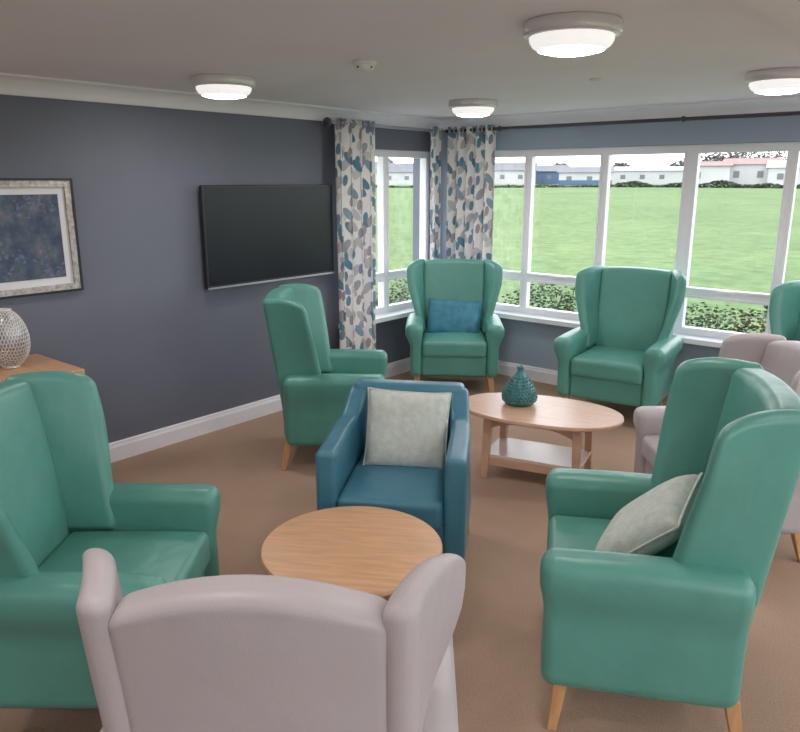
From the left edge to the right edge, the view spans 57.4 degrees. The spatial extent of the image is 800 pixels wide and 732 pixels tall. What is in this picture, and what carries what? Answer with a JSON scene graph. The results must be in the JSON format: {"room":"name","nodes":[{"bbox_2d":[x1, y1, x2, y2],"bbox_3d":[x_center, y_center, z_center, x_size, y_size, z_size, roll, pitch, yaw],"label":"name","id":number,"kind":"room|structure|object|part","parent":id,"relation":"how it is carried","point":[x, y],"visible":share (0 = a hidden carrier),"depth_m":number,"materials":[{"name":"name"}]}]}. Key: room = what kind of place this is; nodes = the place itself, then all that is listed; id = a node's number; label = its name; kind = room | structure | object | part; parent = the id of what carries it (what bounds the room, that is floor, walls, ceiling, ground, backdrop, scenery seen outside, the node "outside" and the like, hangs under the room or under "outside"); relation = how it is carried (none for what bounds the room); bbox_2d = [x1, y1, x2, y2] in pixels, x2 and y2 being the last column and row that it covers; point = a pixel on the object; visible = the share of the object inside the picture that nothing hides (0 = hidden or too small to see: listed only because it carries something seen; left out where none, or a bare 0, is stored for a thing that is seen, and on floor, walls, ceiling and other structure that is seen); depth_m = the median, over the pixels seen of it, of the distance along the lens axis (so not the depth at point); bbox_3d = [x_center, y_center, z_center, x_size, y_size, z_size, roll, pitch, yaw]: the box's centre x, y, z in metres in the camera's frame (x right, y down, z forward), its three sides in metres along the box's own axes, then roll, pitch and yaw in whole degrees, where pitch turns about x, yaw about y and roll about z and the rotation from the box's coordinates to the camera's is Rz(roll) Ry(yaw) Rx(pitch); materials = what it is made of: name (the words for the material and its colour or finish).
{"room":"care facility","nodes":[
{"label":"care facility","id":0,"kind":"room"},
{"bbox_2d":[0,94,430,442],"bbox_3d":[-2.535,-0.369,3.977,0.250,2.350,9.300,12,18,38],"label":"wall","id":1,"kind":"structure","parent":0,"point":[160,349],"depth_m":4.86,"materials":[{"name":"paint"}]},
{"bbox_2d":[0,178,83,299],"bbox_3d":[-2.240,-0.697,4.028,0.035,0.660,0.940,12,18,38],"label":"framed painting","id":2,"kind":"object","parent":1,"relation":"attached to","point":[40,249],"visible":1,"depth_m":4.21,"materials":[{"name":"plastic"}]},
{"bbox_2d":[0,194,65,282],"bbox_3d":[-2.239,-0.698,4.034,0.005,0.480,0.750,12,18,38],"label":"art","id":3,"kind":"object","parent":2,"relation":"attached to","point":[32,226],"depth_m":4.18},
{"bbox_2d":[0,72,442,128],"bbox_3d":[-2.403,-1.431,3.592,0.095,0.100,8.800,12,18,38],"label":"trim","id":4,"kind":"structure","parent":1,"relation":"attached to","point":[10,84],"depth_m":4.72,"materials":[{"name":"paint"}]},
{"bbox_2d":[109,357,409,462],"bbox_3d":[-2.432,0.728,4.168,0.018,0.130,8.800,12,18,38],"label":"baseboard","id":5,"kind":"structure","parent":1,"relation":"attached to","point":[152,440],"depth_m":5.29,"materials":[{"name":"paint"}]},
{"bbox_2d":[199,184,334,289],"bbox_3d":[-0.968,-0.995,5.478,0.089,0.707,1.240,12,18,38],"label":"wall-mounted television","id":6,"kind":"object","parent":1,"relation":"attached to","point":[252,234],"visible":1,"depth_m":5.38,"materials":[{"name":"plastic"}]},
{"bbox_2d":[338,307,414,328],"bbox_3d":[-0.072,-0.466,6.750,0.150,0.039,1.360,12,18,38],"label":"window sill","id":7,"kind":"structure","parent":1,"relation":"in","point":[397,314],"depth_m":6.70,"materials":[{"name":"white paint"}]},
{"bbox_2d":[321,117,445,132],"bbox_3d":[-0.112,-2.034,6.220,0.149,0.070,1.565,12,18,38],"label":"curtain rod","id":8,"kind":"object","parent":1,"relation":"attached to","point":[327,121],"visible":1,"depth_m":6.12,"materials":[{"name":"metal"}]},
{"bbox_2d":[334,118,375,349],"bbox_3d":[-0.359,-1.007,6.115,0.102,2.010,0.478,12,18,38],"label":"patterned curtain","id":9,"kind":"object","parent":8,"relation":"hanging from","point":[354,145],"visible":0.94,"depth_m":6.07,"materials":[{"name":"multicoloured fabric"}]},
{"bbox_2d":[430,126,442,259],"bbox_3d":[0.335,-1.133,6.933,0.091,2.170,0.169,12,18,38],"label":"patterned curtain","id":10,"kind":"object","parent":8,"relation":"hanging from","point":[435,154],"visible":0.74,"depth_m":6.78,"materials":[{"name":"multicoloured fabric"}]},
{"bbox_2d":[375,154,426,309],"bbox_3d":[-0.146,-1.204,6.626,0.058,1.370,1.189,12,18,38],"label":"sash","id":11,"kind":"object","parent":1,"relation":"attached to","point":[381,158],"visible":0.52,"depth_m":6.69,"materials":[{"name":"white plastic"}]},
{"bbox_2d":[375,149,429,314],"bbox_3d":[-0.161,-1.207,6.638,0.080,1.458,1.280,12,18,38],"label":"frame","id":12,"kind":"object","parent":1,"relation":"attached to","point":[385,276],"visible":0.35,"depth_m":6.74,"materials":[{"name":"white plastic"}]},
{"bbox_2d":[0,0,799,118],"bbox_3d":[0.073,-1.017,1.561,7.150,0.100,9.400,12,18,38],"label":"ceiling","id":13,"kind":"structure","parent":0,"point":[428,54],"depth_m":3.20,"materials":[{"name":"paint"}]},
{"bbox_2d":[191,73,255,98],"bbox_3d":[-0.983,-1.549,4.072,0.352,0.109,0.352,12,18,38],"label":"ceiling light","id":14,"kind":"object","parent":13,"relation":"attached to","point":[213,85],"depth_m":3.95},
{"bbox_2d":[352,59,376,71],"bbox_3d":[-0.171,-1.433,3.494,0.120,0.048,0.120,12,18,38],"label":"smoke detector","id":15,"kind":"object","parent":13,"relation":"attached to","point":[361,65],"visible":1,"depth_m":3.46,"materials":[{"name":"white plastic"}]},
{"bbox_2d":[449,98,497,116],"bbox_3d":[0.526,-1.852,5.261,0.352,0.109,0.352,12,18,38],"label":"ceiling light","id":16,"kind":"object","parent":13,"relation":"attached to","point":[470,107],"depth_m":5.14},
{"bbox_2d":[522,11,622,56],"bbox_3d":[0.619,-1.183,2.635,0.352,0.109,0.352,12,18,38],"label":"ceiling light","id":17,"kind":"object","parent":13,"relation":"attached to","point":[573,33],"depth_m":2.52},
{"bbox_2d":[590,78,603,81],"bbox_3d":[1.102,-1.603,4.089,0.080,0.014,0.080,12,18,38],"label":"ceiling sensor","id":18,"kind":"object","parent":13,"relation":"attached to","point":[591,79],"depth_m":4.07,"materials":[{"name":"white plastic"}]},
{"bbox_2d":[744,67,799,94],"bbox_3d":[2.005,-1.492,3.848,0.352,0.109,0.352,12,18,38],"label":"ceiling light","id":19,"kind":"object","parent":13,"relation":"attached to","point":[784,80],"depth_m":3.74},
{"bbox_2d":[0,371,799,731],"bbox_3d":[0.073,1.357,2.166,7.150,0.100,9.400,12,18,38],"label":"floor","id":20,"kind":"structure","parent":0,"point":[501,686],"depth_m":3.39,"materials":[{"name":"brown carpet"}]},
{"bbox_2d":[0,354,84,381],"bbox_3d":[-2.337,0.484,3.747,0.570,0.810,1.290,12,18,38],"label":"console table","id":21,"kind":"object","parent":20,"relation":"on","point":[34,362],"visible":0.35,"depth_m":3.98,"materials":[{"name":"brown wood"}]},
{"bbox_2d":[0,308,30,368],"bbox_3d":[-2.119,-0.150,3.942,0.216,0.322,0.216,-11,18,-36],"label":"vase","id":22,"kind":"object","parent":21,"relation":"on","point":[14,342],"visible":1,"depth_m":3.90,"materials":[{"name":"metal"}]},
{"bbox_2d":[0,371,220,708],"bbox_3d":[-1.100,0.634,2.566,0.766,1.103,0.845,0,14,0],"label":"chair","id":23,"kind":"object","parent":20,"relation":"on","point":[60,500],"visible":0.74,"depth_m":2.63,"materials":[{"name":"green leather"}]},
{"bbox_3d":[-1.034,0.866,2.270,0.634,0.463,0.146,0,14,0],"label":"arm","id":24,"kind":"part","parent":23,"relation":"part of","materials":[{"name":"green leather"}]},
{"bbox_2d":[38,531,209,582],"bbox_3d":[-1.012,0.758,2.597,0.546,0.161,0.545,0,14,0],"label":"seat cushion","id":25,"kind":"object","parent":23,"relation":"on","point":[173,556],"depth_m":2.66,"materials":[{"name":"green leather"}]},
{"bbox_3d":[-1.034,0.696,2.935,0.634,0.463,0.146,0,14,0],"label":"arm","id":26,"kind":"part","parent":23,"relation":"part of","materials":[{"name":"green leather"}]},
{"bbox_2d":[76,548,465,731],"bbox_3d":[-0.275,0.841,1.812,0.845,1.075,0.766,0,14,2],"label":"chair","id":27,"kind":"object","parent":20,"relation":"on","point":[246,652],"visible":1,"depth_m":1.38,"materials":[{"name":"leather"}]},
{"bbox_3d":[0.069,0.978,1.905,0.146,0.442,0.634,0,14,2],"label":"arm","id":28,"kind":"part","parent":27,"relation":"part of","materials":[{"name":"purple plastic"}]},
{"bbox_2d":[263,283,387,470],"bbox_3d":[-0.471,0.047,4.858,0.766,1.108,0.845,0,14,0],"label":"chair","id":29,"kind":"object","parent":20,"relation":"on","point":[315,380],"visible":0.8,"depth_m":4.53,"materials":[{"name":"green leather"}]},
{"bbox_3d":[-0.720,0.570,4.666,0.077,0.190,0.064,0,14,0],"label":"leg","id":30,"kind":"part","parent":29,"relation":"part of","materials":[{"name":"brown wood"}]},
{"bbox_3d":[-0.405,0.279,4.563,0.634,0.465,0.146,0,14,0],"label":"arm","id":31,"kind":"part","parent":29,"relation":"part of","materials":[{"name":"green leather"}]},
{"bbox_2d":[321,373,383,376],"bbox_3d":[-0.383,0.172,4.890,0.546,0.162,0.545,0,14,0],"label":"seat cushion","id":32,"kind":"object","parent":29,"relation":"on","point":[382,374],"depth_m":5.10,"materials":[{"name":"green leather"}]},
{"bbox_3d":[-0.405,0.110,5.228,0.634,0.465,0.146,0,14,0],"label":"arm","id":33,"kind":"part","parent":29,"relation":"part of","materials":[{"name":"green leather"}]},
{"bbox_2d":[260,506,442,600],"bbox_3d":[-0.182,0.901,2.839,0.690,0.452,0.690,2,14,8],"label":"round coffee table","id":34,"kind":"object","parent":20,"relation":"on","point":[367,549],"visible":0.66,"depth_m":2.75,"materials":[{"name":"brown wood"}]},
{"bbox_2d":[315,379,470,559],"bbox_3d":[0.005,0.547,3.510,0.658,0.805,0.733,2,14,8],"label":"armchair","id":35,"kind":"object","parent":20,"relation":"on","point":[440,498],"visible":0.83,"depth_m":3.26,"materials":[{"name":"leather"}]},
{"bbox_3d":[-0.263,0.471,3.514,0.121,0.621,0.682,2,14,8],"label":"arm","id":36,"kind":"part","parent":35,"relation":"part of","materials":[{"name":"blue leather"}]},
{"bbox_2d":[337,453,444,529],"bbox_3d":[-0.006,0.566,3.438,0.470,0.155,0.583,2,14,8],"label":"seat cushion","id":37,"kind":"object","parent":35,"relation":"on","point":[418,492],"depth_m":3.24,"materials":[{"name":"blue leather"}]},
{"bbox_2d":[363,387,451,468],"bbox_3d":[0.033,0.308,3.510,0.423,0.389,0.179,1,14,5],"label":"cushion","id":38,"kind":"object","parent":35,"relation":"on","point":[405,428],"visible":0.88,"depth_m":3.46,"materials":[{"name":"fabric"}]},
{"bbox_3d":[-0.001,0.693,3.509,0.489,0.184,0.602,2,14,8],"label":"seat","id":39,"kind":"part","parent":35,"relation":"part of","materials":[{"name":"blue leather"}]},
{"bbox_3d":[0.268,0.490,3.440,0.121,0.621,0.682,2,14,8],"label":"arm","id":40,"kind":"part","parent":35,"relation":"part of","materials":[{"name":"blue leather"}]},
{"bbox_2d":[405,259,504,392],"bbox_3d":[0.475,-0.357,6.446,0.845,1.108,0.766,1,14,3],"label":"chair","id":41,"kind":"object","parent":20,"relation":"on","point":[436,353],"visible":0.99,"depth_m":6.39,"materials":[{"name":"green leather"}]},
{"bbox_3d":[0.130,-0.198,6.436,0.146,0.465,0.634,1,14,3],"label":"arm","id":42,"kind":"part","parent":41,"relation":"part of","materials":[{"name":"green leather"}]},
{"bbox_2d":[426,298,481,332],"bbox_3d":[0.476,-0.423,6.459,0.495,0.340,0.164,1,14,4],"label":"cushion","id":43,"kind":"object","parent":41,"relation":"on","point":[443,315],"visible":0.84,"depth_m":6.41,"materials":[{"name":"blue fabric"}]},
{"bbox_3d":[0.473,-0.075,6.468,0.560,0.200,0.563,1,14,3],"label":"seat","id":44,"kind":"part","parent":41,"relation":"part of","materials":[{"name":"green leather"}]},
{"bbox_2d":[422,329,486,357],"bbox_3d":[0.471,-0.211,6.393,0.545,0.162,0.546,1,14,3],"label":"seat cushion","id":45,"kind":"object","parent":41,"relation":"on","point":[436,344],"depth_m":6.14,"materials":[{"name":"green leather"}]},
{"bbox_3d":[0.775,0.166,6.252,0.064,0.190,0.060,1,14,3],"label":"leg","id":46,"kind":"part","parent":41,"relation":"part of","materials":[{"name":"brown wood"}]},
{"bbox_3d":[0.815,-0.190,6.403,0.146,0.465,0.634,1,14,3],"label":"arm","id":47,"kind":"part","parent":41,"relation":"part of","materials":[{"name":"green leather"}]},
{"bbox_2d":[469,393,623,477],"bbox_3d":[0.860,0.475,4.545,1.000,0.435,0.600,7,16,25],"label":"oval coffee table","id":48,"kind":"object","parent":20,"relation":"on","point":[569,418],"visible":0.78,"depth_m":4.46,"materials":[{"name":"brown wood"}]},
{"bbox_3d":[0.538,0.495,4.516,0.060,0.410,0.050,7,16,25],"label":"leg","id":49,"kind":"part","parent":48,"relation":"part of","materials":[{"name":"brown wood"}]},
{"bbox_3d":[0.687,0.419,4.812,0.060,0.410,0.050,7,16,25],"label":"leg","id":50,"kind":"part","parent":48,"relation":"part of","materials":[{"name":"brown wood"}]},
{"bbox_2d":[501,365,537,406],"bbox_3d":[0.751,0.117,4.569,0.226,0.244,0.226,12,18,38],"label":"ceramic vase","id":51,"kind":"object","parent":48,"relation":"on","point":[519,391],"visible":1,"depth_m":4.51,"materials":[{"name":"teal ceramic"}]},
{"bbox_2d":[489,437,590,468],"bbox_3d":[0.860,0.545,4.562,0.600,0.020,0.340,7,16,25],"label":"shelf","id":52,"kind":"object","parent":48,"relation":"attached to","point":[509,451],"depth_m":4.51,"materials":[{"name":"laminate"}]},
{"bbox_3d":[1.033,0.554,4.283,0.060,0.410,0.050,7,16,25],"label":"leg","id":53,"kind":"part","parent":48,"relation":"part of","materials":[{"name":"brown wood"}]},
{"bbox_3d":[1.181,0.479,4.580,0.060,0.410,0.050,7,16,25],"label":"leg","id":54,"kind":"part","parent":48,"relation":"part of","materials":[{"name":"brown wood"}]},
{"bbox_2d":[553,265,686,406],"bbox_3d":[1.712,-0.170,5.664,0.845,1.131,0.766,9,17,32],"label":"chair","id":55,"kind":"object","parent":20,"relation":"on","point":[624,350],"visible":0.92,"depth_m":5.63,"materials":[{"name":"green leather"}]},
{"bbox_3d":[1.389,-0.052,5.829,0.146,0.474,0.634,9,17,32],"label":"arm","id":56,"kind":"part","parent":55,"relation":"part of","materials":[{"name":"green leather"}]},
{"bbox_3d":[1.686,0.117,5.694,0.560,0.204,0.563,9,17,32],"label":"seat","id":57,"kind":"part","parent":55,"relation":"part of","materials":[{"name":"green leather"}]},
{"bbox_2d":[570,346,644,384],"bbox_3d":[1.664,-0.025,5.624,0.545,0.165,0.546,9,17,32],"label":"seat cushion","id":58,"kind":"object","parent":55,"relation":"on","point":[612,365],"depth_m":5.47,"materials":[{"name":"green leather"}]},
{"bbox_3d":[1.964,0.040,5.467,0.146,0.474,0.634,9,17,32],"label":"arm","id":59,"kind":"part","parent":55,"relation":"part of","materials":[{"name":"green leather"}]},
{"bbox_3d":[2.112,0.275,5.815,0.064,0.194,0.077,9,17,32],"label":"leg","id":60,"kind":"part","parent":55,"relation":"part of","materials":[{"name":"brown wood"}]},
{"bbox_2d":[540,357,799,731],"bbox_3d":[0.896,0.599,2.580,0.766,1.164,0.845,3,15,12],"label":"chair","id":61,"kind":"object","parent":20,"relation":"on","point":[673,624],"visible":0.94,"depth_m":2.27,"materials":[{"name":"green leather"}]},
{"bbox_3d":[0.533,1.127,2.464,0.060,0.200,0.064,3,15,12],"label":"leg","id":62,"kind":"part","parent":61,"relation":"part of","materials":[{"name":"brown wood"}]},
{"bbox_3d":[0.905,0.667,2.958,0.634,0.488,0.146,3,15,12],"label":"arm","id":63,"kind":"part","parent":61,"relation":"part of","materials":[{"name":"green leather"}]},
{"bbox_2d":[548,515,679,557],"bbox_3d":[0.809,0.725,2.632,0.546,0.170,0.545,3,15,12],"label":"seat cushion","id":64,"kind":"object","parent":61,"relation":"on","point":[584,532],"depth_m":2.74,"materials":[{"name":"green leather"}]},
{"bbox_3d":[0.757,0.833,2.309,0.634,0.488,0.146,3,15,12],"label":"arm","id":65,"kind":"part","parent":61,"relation":"part of","materials":[{"name":"green leather"}]},
{"bbox_2d":[595,472,702,555],"bbox_3d":[0.884,0.566,2.617,0.299,0.309,0.456,8,17,30],"label":"cushion","id":66,"kind":"object","parent":61,"relation":"on","point":[650,523],"visible":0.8,"depth_m":2.48,"materials":[{"name":"fabric"}]},
{"bbox_3d":[1.070,1.156,2.349,0.077,0.200,0.064,3,15,12],"label":"leg","id":67,"kind":"part","parent":61,"relation":"part of","materials":[{"name":"brown wood"}]},
{"bbox_2d":[633,333,799,561],"bbox_3d":[1.691,0.379,3.757,0.766,1.008,0.845,0,14,2],"label":"chair","id":68,"kind":"object","parent":20,"relation":"on","point":[780,357],"visible":0.27,"depth_m":3.91,"materials":[{"name":"leather"}]},
{"bbox_3d":[1.643,0.628,3.822,0.563,0.180,0.560,0,14,2],"label":"seat","id":69,"kind":"part","parent":68,"relation":"part of","materials":[{"name":"grey leather"}]},
{"bbox_3d":[1.635,0.432,4.127,0.634,0.418,0.146,0,14,2],"label":"arm","id":70,"kind":"part","parent":68,"relation":"part of","materials":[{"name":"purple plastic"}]},
{"bbox_2d":[642,435,659,467],"bbox_3d":[1.603,0.496,3.790,0.546,0.146,0.545,0,14,2],"label":"seat cushion","id":71,"kind":"object","parent":68,"relation":"on","point":[649,442],"depth_m":3.94,"materials":[{"name":"pink leather"}]},
{"bbox_3d":[1.615,0.601,3.462,0.634,0.418,0.146,0,14,2],"label":"arm","id":72,"kind":"part","parent":68,"relation":"part of","materials":[{"name":"leather"}]},
{"bbox_3d":[1.930,0.865,3.548,0.077,0.171,0.064,0,14,2],"label":"leg","id":73,"kind":"part","parent":68,"relation":"part of","materials":[{"name":"brown wood"}]},
{"bbox_2d":[769,280,799,340],"bbox_3d":[2.772,0.059,4.767,0.766,1.131,0.845,-14,20,-43],"label":"chair","id":74,"kind":"object","parent":20,"relation":"on","point":[784,306],"visible":0.12,"depth_m":4.99,"materials":[{"name":"green leather"}]},
{"bbox_2d":[440,115,799,373],"bbox_3d":[3.072,-0.668,5.149,6.800,2.350,0.250,12,18,38],"label":"wall","id":75,"kind":"structure","parent":0,"point":[527,343],"depth_m":5.94,"materials":[{"name":"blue paint"}]},
{"bbox_2d":[498,360,662,405],"bbox_3d":[2.890,0.414,5.402,6.550,0.130,0.018,12,18,38],"label":"baseboard","id":76,"kind":"structure","parent":75,"relation":"attached to","point":[548,376],"depth_m":6.74,"materials":[{"name":"paint"}]},
{"bbox_2d":[494,310,723,347],"bbox_3d":[2.699,-0.124,5.407,5.700,0.039,0.150,12,18,38],"label":"window sill","id":77,"kind":"structure","parent":75,"relation":"in","point":[690,339],"depth_m":6.39,"materials":[{"name":"white paint"}]},
{"bbox_2d":[441,95,799,129],"bbox_3d":[2.865,-1.745,4.821,6.550,0.100,0.095,12,18,38],"label":"trim","id":78,"kind":"structure","parent":75,"relation":"attached to","point":[784,103],"depth_m":5.65,"materials":[{"name":"paint"}]},
{"bbox_2d":[445,111,799,132],"bbox_3d":[2.700,-1.707,4.936,5.865,0.070,0.149,12,18,38],"label":"curtain rod","id":79,"kind":"object","parent":75,"relation":"attached to","point":[789,113],"visible":1,"depth_m":5.54,"materials":[{"name":"metal"}]},
{"bbox_2d":[446,125,495,260],"bbox_3d":[0.645,-1.081,6.812,0.522,2.210,0.098,12,18,38],"label":"patterned curtain","id":80,"kind":"object","parent":79,"relation":"hanging from","point":[471,155],"visible":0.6,"depth_m":6.68,"materials":[{"name":"multicoloured fabric"}]},
{"bbox_2d":[495,148,799,334],"bbox_3d":[2.755,-0.863,5.287,5.529,1.370,0.078,12,18,38],"label":"sash","id":81,"kind":"object","parent":75,"relation":"attached to","point":[698,153],"depth_m":5.76,"materials":[{"name":"white plastic"}]},
{"bbox_3d":[2.741,-0.504,5.352,5.016,0.018,0.021,12,18,38],"label":"handles","id":82,"kind":"part","parent":81,"relation":"part of","materials":[{"name":"white"}]},
{"bbox_2d":[495,141,799,338],"bbox_3d":[2.773,-0.868,5.309,5.620,1.458,0.080,12,18,38],"label":"frame","id":83,"kind":"object","parent":75,"relation":"attached to","point":[692,149],"visible":0.34,"depth_m":5.72,"materials":[{"name":"white plastic"}]},
{"bbox_2d":[700,161,732,165],"bbox_3d":[39.270,-25.724,92.823,5.600,0.600,6.600,6,15,21],"label":"roof","id":84,"kind":"structure","parent":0,"point":[702,163],"depth_m":90.93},
{"bbox_2d":[766,160,799,167],"bbox_3d":[48.793,-24.524,88.529,7.600,0.900,6.600,7,16,27],"label":"roof","id":85,"kind":"structure","parent":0,"point":[771,163],"depth_m":88.38,"materials":[{"name":"white"}]},
{"label":"outside","id":86,"kind":"structure","parent":0,"visible":0},
{"bbox_2d":[376,184,799,332],"bbox_3d":[1.157,0.606,3.191,320.000,1.549,320.000,12,18,38],"label":"grass field","id":87,"kind":"structure","parent":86,"point":[736,229],"depth_m":27.93,"materials":[{"name":"green plant"}]},
{"bbox_2d":[376,279,410,306],"bbox_3d":[-0.721,-0.390,8.261,0.648,0.901,3.146,12,18,38],"label":"hedge","id":88,"kind":"object","parent":87,"relation":"on","point":[391,301],"visible":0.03,"depth_m":9.04,"materials":[{"name":"green plant"}]},
{"bbox_2d":[375,172,412,184],"bbox_3d":[0.809,-29.335,114.293,13.000,1.900,6.000,0,14,0],"label":"wall","id":89,"kind":"structure","parent":87,"relation":"on","point":[397,178],"depth_m":111.40,"materials":[{"name":"white paint"}]},
{"bbox_2d":[375,163,412,171],"bbox_3d":[0.809,-30.934,113.885,13.600,1.400,6.600,0,14,0],"label":"roof","id":90,"kind":"structure","parent":89,"relation":"on","point":[393,167],"depth_m":112.30,"materials":[{"name":"stone"}]},
{"bbox_2d":[376,183,616,187],"bbox_3d":[3.470,-22.120,89.546,37.665,0.748,26.948,12,18,38],"label":"hedgerow","id":91,"kind":"object","parent":87,"relation":"on","point":[540,184],"visible":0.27,"depth_m":88.36,"materials":[{"name":"green plant"}]},
{"bbox_2d":[494,170,535,184],"bbox_3d":[16.315,-29.196,113.161,9.000,2.100,6.000,2,14,8],"label":"wall","id":92,"kind":"structure","parent":87,"relation":"on","point":[511,176],"depth_m":110.18,"materials":[{"name":"white paint"}]},
{"bbox_2d":[500,175,522,178],"bbox_3d":[15.455,-28.579,110.317,6.100,0.630,0.100,2,14,8],"label":"windows","id":93,"kind":"structure","parent":92,"relation":"in","point":[501,176],"depth_m":110.08,"materials":[{"name":"grey glass"}]},
{"bbox_2d":[495,162,537,170],"bbox_3d":[16.315,-30.795,112.754,9.600,1.200,6.600,2,14,8],"label":"roof","id":94,"kind":"structure","parent":92,"relation":"on","point":[498,166],"depth_m":110.99,"materials":[{"name":"stone"}]},
{"bbox_2d":[535,171,558,183],"bbox_3d":[23.653,-30.629,118.859,7.000,2.000,6.000,3,15,11],"label":"wall","id":95,"kind":"structure","parent":87,"relation":"on","point":[541,176],"depth_m":115.95,"materials":[{"name":"blue paint"}]},
{"bbox_2d":[537,165,569,170],"bbox_3d":[23.653,-32.083,118.489,7.600,1.000,6.600,3,15,11],"label":"roof","id":96,"kind":"structure","parent":95,"relation":"on","point":[540,167],"depth_m":117.11,"materials":[{"name":"stone"}]},
{"bbox_2d":[559,172,612,179],"bbox_3d":[25.780,-26.034,101.595,7.000,1.700,6.000,3,15,13],"label":"wall","id":97,"kind":"structure","parent":87,"relation":"on","point":[562,175],"depth_m":98.84,"materials":[{"name":"white paint"}]},
{"bbox_2d":[566,176,591,179],"bbox_3d":[24.287,-25.444,98.937,3.400,0.510,0.100,3,15,13],"label":"windows","id":98,"kind":"structure","parent":97,"relation":"in","point":[567,177],"depth_m":99.10,"materials":[{"name":"grey glass"}]},
{"bbox_2d":[559,180,611,184],"bbox_3d":[25.054,-24.811,98.861,7.000,0.680,0.082,3,15,13],"label":"cladding","id":99,"kind":"object","parent":97,"relation":"attached to","point":[561,182],"visible":0.64,"depth_m":98.98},
{"bbox_2d":[557,167,614,172],"bbox_3d":[25.780,-27.245,101.287,7.600,0.800,6.600,3,15,13],"label":"roof","id":100,"kind":"structure","parent":97,"relation":"on","point":[560,169],"depth_m":99.86,"materials":[{"name":"stone"}]},
{"bbox_2d":[611,162,630,166],"bbox_3d":[39.857,-34.879,131.741,4.695,3.860,3.959,12,18,38],"label":"bare tree","id":101,"kind":"object","parent":87,"relation":"on","point":[621,164],"visible":0.12,"depth_m":130.87,"materials":[{"name":"grey plant"}]},
{"bbox_2d":[497,284,767,333],"bbox_3d":[3.800,0.050,6.150,6.848,1.094,0.691,12,18,38],"label":"hedge","id":102,"kind":"object","parent":87,"relation":"on","point":[744,322],"visible":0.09,"depth_m":6.98,"materials":[{"name":"green plant"}]},
{"bbox_2d":[612,170,682,184],"bbox_3d":[35.844,-28.084,108.861,13.000,2.000,6.000,5,15,17],"label":"wall","id":103,"kind":"structure","parent":87,"relation":"on","point":[651,176],"depth_m":105.65,"materials":[{"name":"white paint"}]},
{"bbox_2d":[620,175,664,178],"bbox_3d":[33.885,-27.557,106.390,8.800,0.600,0.101,5,15,17],"label":"windows","id":104,"kind":"structure","parent":103,"relation":"in","point":[621,176],"depth_m":105.93,"materials":[{"name":"grey glass"}]},
{"bbox_2d":[615,166,683,170],"bbox_3d":[35.844,-29.343,108.540,13.600,0.600,6.600,5,15,17],"label":"roof","id":105,"kind":"structure","parent":103,"relation":"on","point":[652,167],"depth_m":106.67,"materials":[{"name":"white"}]},
{"bbox_2d":[669,159,683,165],"bbox_3d":[49.532,-34.260,128.680,5.169,4.220,4.531,12,18,38],"label":"bare tree","id":106,"kind":"object","parent":87,"relation":"on","point":[677,161],"visible":0.07,"depth_m":128.12,"materials":[{"name":"plant"}]},
{"bbox_2d":[680,153,723,165],"bbox_3d":[51.110,-33.997,123.658,7.511,6.168,6.190,12,18,38],"label":"bare tree","id":107,"kind":"object","parent":87,"relation":"on","point":[709,155],"visible":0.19,"depth_m":122.30,"materials":[{"name":"plant"}]},
{"bbox_2d":[615,180,799,188],"bbox_3d":[44.417,-19.011,76.552,43.420,1.063,7.198,12,18,38],"label":"hedgerow","id":108,"kind":"object","parent":87,"relation":"on","point":[719,184],"visible":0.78,"depth_m":81.96,"materials":[{"name":"green plant"}]},
{"bbox_2d":[698,166,730,185],"bbox_3d":[39.270,-24.222,93.206,5.000,2.500,6.000,6,15,21],"label":"wall","id":109,"kind":"structure","parent":87,"relation":"on","point":[708,173],"depth_m":90.19,"materials":[{"name":"white paint"}]},
{"bbox_2d":[707,152,748,160],"bbox_3d":[55.478,-34.220,123.981,7.591,6.470,6.375,12,18,38],"label":"bare tree","id":110,"kind":"object","parent":87,"relation":"on","point":[722,154],"visible":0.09,"depth_m":123.00,"materials":[{"name":"plant"}]},
{"bbox_2d":[729,164,768,184],"bbox_3d":[44.684,-24.257,93.012,6.000,2.700,6.000,7,16,24],"label":"wall","id":111,"kind":"structure","parent":87,"relation":"on","point":[748,172],"depth_m":90.43,"materials":[{"name":"white paint"}]},
{"bbox_2d":[733,171,763,177],"bbox_3d":[43.147,-23.747,90.465,3.400,0.810,0.100,7,16,24],"label":"windows","id":112,"kind":"structure","parent":111,"relation":"in","point":[735,173],"depth_m":90.08,"materials":[{"name":"grey glass"}]},
{"bbox_2d":[724,158,781,163],"bbox_3d":[44.684,-25.952,92.580,6.600,0.800,6.600,7,16,24],"label":"roof","id":113,"kind":"structure","parent":111,"relation":"on","point":[735,160],"depth_m":91.32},
{"bbox_2d":[728,152,772,157],"bbox_3d":[57.968,-33.297,120.829,7.743,6.240,6.361,12,18,38],"label":"bare tree","id":114,"kind":"object","parent":87,"relation":"on","point":[743,155],"visible":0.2,"depth_m":119.80,"materials":[{"name":"plant"}]},
{"bbox_2d":[762,151,786,159],"bbox_3d":[63.376,-33.431,122.746,6.506,5.546,5.555,12,18,38],"label":"bare tree","id":115,"kind":"object","parent":87,"relation":"on","point":[779,153],"visible":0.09,"depth_m":121.72,"materials":[{"name":"plant"}]},
{"bbox_2d":[767,167,799,184],"bbox_3d":[48.793,-22.974,88.925,7.000,2.300,6.000,7,16,27],"label":"wall","id":116,"kind":"structure","parent":87,"relation":"on","point":[772,172],"depth_m":87.46,"materials":[{"name":"white paint"}]},
{"bbox_2d":[777,173,783,178],"bbox_3d":[46.679,-22.523,86.693,3.400,0.690,0.101,7,16,27],"label":"windows","id":117,"kind":"structure","parent":116,"relation":"in","point":[779,175],"depth_m":87.25,"materials":[{"name":"grey glass"}]}
]}

